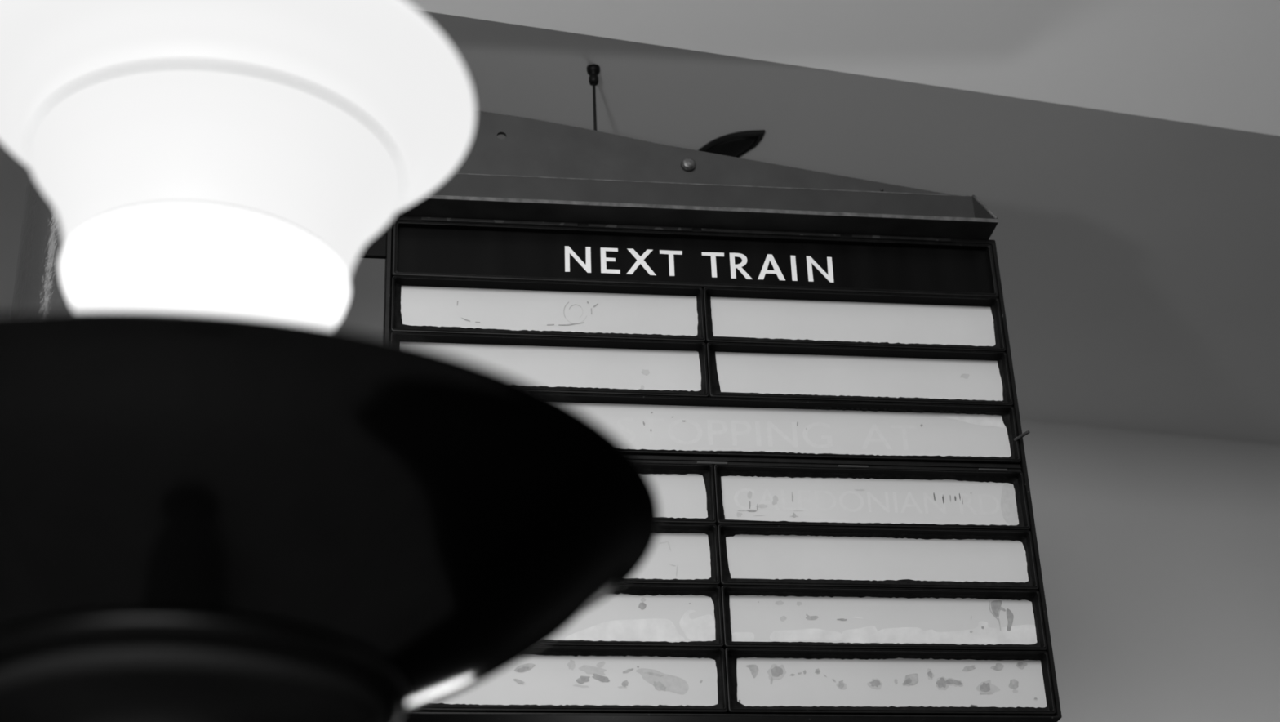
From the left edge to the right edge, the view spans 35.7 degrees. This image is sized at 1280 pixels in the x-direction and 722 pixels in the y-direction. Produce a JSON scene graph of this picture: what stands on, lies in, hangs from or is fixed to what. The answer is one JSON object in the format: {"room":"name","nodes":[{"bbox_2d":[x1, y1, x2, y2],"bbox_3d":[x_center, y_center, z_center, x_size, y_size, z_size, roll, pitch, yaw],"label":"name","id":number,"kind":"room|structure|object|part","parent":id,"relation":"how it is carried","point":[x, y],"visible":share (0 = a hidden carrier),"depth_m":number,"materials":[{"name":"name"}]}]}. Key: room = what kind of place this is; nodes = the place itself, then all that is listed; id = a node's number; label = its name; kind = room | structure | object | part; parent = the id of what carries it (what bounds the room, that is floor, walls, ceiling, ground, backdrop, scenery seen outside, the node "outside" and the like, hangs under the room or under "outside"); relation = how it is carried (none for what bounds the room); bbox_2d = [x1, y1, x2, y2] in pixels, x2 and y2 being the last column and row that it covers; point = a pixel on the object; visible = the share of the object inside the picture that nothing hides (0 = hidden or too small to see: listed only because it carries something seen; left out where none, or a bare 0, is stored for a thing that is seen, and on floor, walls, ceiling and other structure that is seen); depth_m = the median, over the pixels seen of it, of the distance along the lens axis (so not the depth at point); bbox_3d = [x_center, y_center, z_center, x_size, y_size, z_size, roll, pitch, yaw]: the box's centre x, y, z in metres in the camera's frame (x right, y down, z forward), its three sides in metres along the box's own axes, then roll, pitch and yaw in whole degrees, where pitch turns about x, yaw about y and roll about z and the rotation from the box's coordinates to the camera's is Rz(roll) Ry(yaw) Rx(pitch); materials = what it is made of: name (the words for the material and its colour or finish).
{"room":"transit interior","nodes":[
{"label":"transit interior","id":0,"kind":"room"},
{"bbox_2d":[0,9,1279,444],"bbox_3d":[0.279,-0.261,4.155,15.000,0.080,1.257,6,-29,-15],"label":"wall","id":1,"kind":"structure","parent":0,"point":[1139,256],"depth_m":3.95,"materials":[{"name":"paint"}]},
{"bbox_2d":[586,63,599,130],"bbox_3d":[-0.076,-0.348,3.449,0.024,0.390,0.024,-2,-28,0],"label":"suspension rod","id":2,"kind":"object","parent":1,"relation":"hanging from","point":[593,70],"visible":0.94,"depth_m":3.52,"materials":[{"name":"black metal"}]},
{"bbox_3d":[-0.075,-0.340,3.444,0.005,0.370,0.005,-2,-28,0],"label":"rod","id":3,"kind":"part","parent":2,"relation":"part of","materials":[{"name":"black metal"}]},
{"bbox_2d":[698,129,764,157],"bbox_3d":[0.138,-0.384,3.811,0.081,0.008,0.262,16,-33,-32],"label":"ceiling fitting","id":4,"kind":"object","parent":1,"relation":"attached to","point":[736,144],"visible":0.57,"depth_m":3.76,"materials":[{"name":"black metal"}]},
{"bbox_2d":[404,0,1279,136],"bbox_3d":[0.715,-1.387,2.991,15.000,0.968,2.042,6,-29,-15],"label":"ceiling","id":5,"kind":"structure","parent":0,"point":[1214,63],"depth_m":3.59,"materials":[{"name":"paint"}]},
{"bbox_2d":[1020,419,1279,721],"bbox_3d":[0.560,2.243,3.698,15.000,4.800,0.080,6,-29,-15],"label":"wall","id":6,"kind":"structure","parent":0,"point":[1159,553],"depth_m":4.81,"materials":[{"name":"grey paint"}]},
{"bbox_3d":[-2.882,1.447,-2.111,8.120,1.100,11.480,-2,-28,0],"label":"floor","id":7,"kind":"structure","parent":0,"visible":0},
{"bbox_2d":[11,168,72,311],"bbox_3d":[-0.680,1.033,2.465,0.455,3.698,0.450,-2,-28,0],"label":"pillar","id":8,"kind":"structure","parent":7,"relation":"on","point":[38,284],"depth_m":2.90,"materials":[{"name":"grey paint"}]},
{"bbox_2d":[382,110,998,239],"bbox_3d":[0.025,-0.342,3.350,1.130,0.277,0.126,2,-28,-8],"label":"cover","id":9,"kind":"object","parent":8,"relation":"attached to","point":[541,171],"visible":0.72,"depth_m":3.36,"materials":[{"name":"metal"}]},
{"bbox_3d":[0.019,-0.325,3.391,1.131,0.269,0.008,2,-28,-8],"label":"sloping plate","id":10,"kind":"part","parent":9,"relation":"part of","materials":[{"name":"grey metal"}]},
{"bbox_3d":[0.032,-0.254,3.346,1.108,0.104,0.008,2,-28,-8],"label":"upright leg","id":11,"kind":"part","parent":9,"relation":"part of","materials":[{"name":"grey paint"}]},
{"bbox_2d":[357,215,1062,721],"bbox_3d":[0.041,0.173,3.134,1.144,0.833,0.182,2,-28,-8],"label":"sign","id":12,"kind":"object","parent":9,"relation":"attached to","point":[824,429],"visible":0.83,"depth_m":3.14,"materials":[{"name":"black"}]},
{"bbox_3d":[-0.472,-0.190,3.208,0.126,0.050,0.010,2,-28,-8],"label":"arm","id":13,"kind":"part","parent":12,"relation":"part of","materials":[{"name":"black"}]},
{"bbox_3d":[-0.228,-0.226,3.238,0.255,0.006,0.005,2,-28,-8],"label":"plate","id":14,"kind":"part","parent":12,"relation":"part of","materials":[{"name":"black metal"}]},
{"bbox_3d":[-0.146,-0.077,3.185,0.500,0.100,0.028,2,-28,-8],"label":"panel frame","id":15,"kind":"part","parent":12,"relation":"part of","materials":[{"name":"black"}]},
{"bbox_3d":[-0.142,0.012,3.139,0.500,0.098,0.028,2,-28,-8],"label":"panel frame","id":16,"kind":"part","parent":12,"relation":"part of","materials":[{"name":"black"}]},
{"bbox_3d":[-0.144,-0.078,3.201,0.484,0.078,0.004,2,-28,-8],"label":"enamel pane","id":17,"kind":"part","parent":12,"relation":"part of","materials":[{"name":"white metal"}]},
{"bbox_3d":[-0.140,0.011,3.155,0.484,0.076,0.003,2,-28,-8],"label":"enamel pane","id":18,"kind":"part","parent":12,"relation":"part of","materials":[{"name":"white metal"}]},
{"bbox_3d":[-0.123,0.467,2.901,0.500,0.099,0.028,2,-28,-8],"label":"panel frame","id":19,"kind":"part","parent":12,"relation":"part of","materials":[{"name":"black"}]},
{"bbox_3d":[-0.122,0.468,2.916,0.482,0.082,0.004,2,-28,-8],"label":"enamel pane","id":20,"kind":"part","parent":12,"relation":"part of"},
{"bbox_3d":[-0.127,0.379,2.947,0.500,0.097,0.028,2,-28,-8],"label":"panel frame","id":21,"kind":"part","parent":12,"relation":"part of","materials":[{"name":"black"}]},
{"bbox_3d":[-0.125,0.381,2.962,0.484,0.082,0.004,2,-28,-8],"label":"enamel pane","id":22,"kind":"part","parent":12,"relation":"part of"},
{"bbox_3d":[0.001,-0.219,3.271,0.173,0.006,0.005,2,-28,-8],"label":"plate","id":23,"kind":"part","parent":12,"relation":"part of","materials":[{"name":"black metal"}]},
{"bbox_3d":[-0.129,0.293,3.008,0.482,0.081,0.004,2,-28,-8],"label":"enamel pane","id":24,"kind":"part","parent":12,"relation":"part of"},
{"bbox_3d":[-0.131,0.291,2.993,0.500,0.098,0.028,2,-28,-8],"label":"panel frame","id":25,"kind":"part","parent":12,"relation":"part of","materials":[{"name":"black"}]},
{"bbox_3d":[-0.133,0.204,3.054,0.482,0.081,0.004,2,-28,-8],"label":"enamel pane","id":26,"kind":"part","parent":12,"relation":"part of","materials":[{"name":"white metal"}]},
{"bbox_3d":[-0.134,0.202,3.039,0.500,0.100,0.028,2,-28,-8],"label":"panel frame","id":27,"kind":"part","parent":12,"relation":"part of","materials":[{"name":"black"}]},
{"bbox_3d":[0.097,-0.161,3.266,1.000,0.102,0.026,2,-28,-8],"label":"header frame","id":28,"kind":"part","parent":12,"relation":"part of","materials":[{"name":"black metal"}]},
{"bbox_3d":[0.097,-0.161,3.267,0.992,0.096,0.004,2,-28,-8],"label":"header panel","id":29,"kind":"part","parent":12,"relation":"part of","materials":[{"name":"black metal"}]},
{"bbox_3d":[0.217,-0.212,3.301,0.235,0.006,0.005,2,-28,-8],"label":"plate","id":30,"kind":"part","parent":12,"relation":"part of","materials":[{"name":"black metal"}]},
{"bbox_3d":[0.108,0.108,3.127,0.999,0.099,0.028,2,-28,-8],"label":"panel frame","id":31,"kind":"part","parent":12,"relation":"part of","materials":[{"name":"black"}]},
{"bbox_3d":[0.110,0.109,3.142,0.983,0.082,0.004,2,-28,-8],"label":"enamel pane","id":32,"kind":"part","parent":12,"relation":"part of","materials":[{"name":"white metal"}]},
{"bbox_3d":[0.352,-0.062,3.271,0.481,0.079,0.003,2,-28,-8],"label":"enamel pane","id":33,"kind":"part","parent":12,"relation":"part of","materials":[{"name":"white metal"}]},
{"bbox_3d":[0.349,-0.062,3.254,0.498,0.100,0.028,2,-28,-8],"label":"panel frame","id":34,"kind":"part","parent":12,"relation":"part of","materials":[{"name":"black"}]},
{"bbox_3d":[0.357,0.027,3.224,0.478,0.077,0.004,2,-28,-8],"label":"enamel pane","id":35,"kind":"part","parent":12,"relation":"part of","materials":[{"name":"white metal"}]},
{"bbox_3d":[0.353,0.027,3.208,0.498,0.098,0.028,2,-28,-8],"label":"panel frame","id":36,"kind":"part","parent":12,"relation":"part of","materials":[{"name":"black"}]},
{"bbox_3d":[0.362,0.220,3.123,0.479,0.083,0.004,2,-28,-8],"label":"enamel pane","id":37,"kind":"part","parent":12,"relation":"part of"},
{"bbox_3d":[0.361,0.218,3.109,0.498,0.100,0.028,2,-28,-8],"label":"panel frame","id":38,"kind":"part","parent":12,"relation":"part of","materials":[{"name":"black"}]},
{"bbox_3d":[0.368,0.307,3.079,0.480,0.078,0.003,2,-28,-8],"label":"enamel pane","id":39,"kind":"part","parent":12,"relation":"part of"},
{"bbox_3d":[0.364,0.306,3.062,0.498,0.098,0.028,2,-28,-8],"label":"panel frame","id":40,"kind":"part","parent":12,"relation":"part of","materials":[{"name":"black"}]},
{"bbox_3d":[0.376,0.396,3.033,0.490,0.080,0.004,2,-28,-8],"label":"enamel pane","id":41,"kind":"part","parent":12,"relation":"part of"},
{"bbox_3d":[0.368,0.394,3.017,0.498,0.097,0.028,2,-28,-8],"label":"panel frame","id":42,"kind":"part","parent":12,"relation":"part of","materials":[{"name":"black"}]},
{"bbox_3d":[0.372,0.482,2.971,0.498,0.099,0.028,2,-28,-8],"label":"panel frame","id":43,"kind":"part","parent":12,"relation":"part of","materials":[{"name":"black"}]},
{"bbox_3d":[0.377,0.483,2.986,0.477,0.081,0.004,2,-28,-8],"label":"enamel pane","id":44,"kind":"part","parent":12,"relation":"part of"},
{"bbox_3d":[0.438,-0.205,3.332,0.170,0.006,0.005,2,-28,-8],"label":"plate","id":45,"kind":"part","parent":12,"relation":"part of","materials":[{"name":"black metal"}]},
{"bbox_3d":[0.585,-0.261,3.379,0.005,0.104,0.093,2,-28,-8],"label":"plate","id":46,"kind":"part","parent":9,"relation":"part of","materials":[{"name":"grey metal"}]},
{"bbox_2d":[0,0,658,721],"bbox_3d":[-0.286,0.904,1.001,0.665,2.543,0.665,-5,-28,4],"label":"lamp","id":47,"kind":"object","parent":7,"relation":"on","point":[221,500],"visible":1,"depth_m":1.26,"materials":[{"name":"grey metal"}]},
{"bbox_3d":[-0.327,-0.050,1.499,0.396,0.378,0.396,-1,-28,1],"label":"lamp shade","id":48,"kind":"part","parent":47,"relation":"part of","materials":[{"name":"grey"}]},
{"bbox_3d":[-0.317,0.172,1.384,0.665,0.118,0.665,-2,-27,0],"label":"lamp shade","id":49,"kind":"part","parent":47,"relation":"part of","materials":[{"name":"black metal"}]}
]}

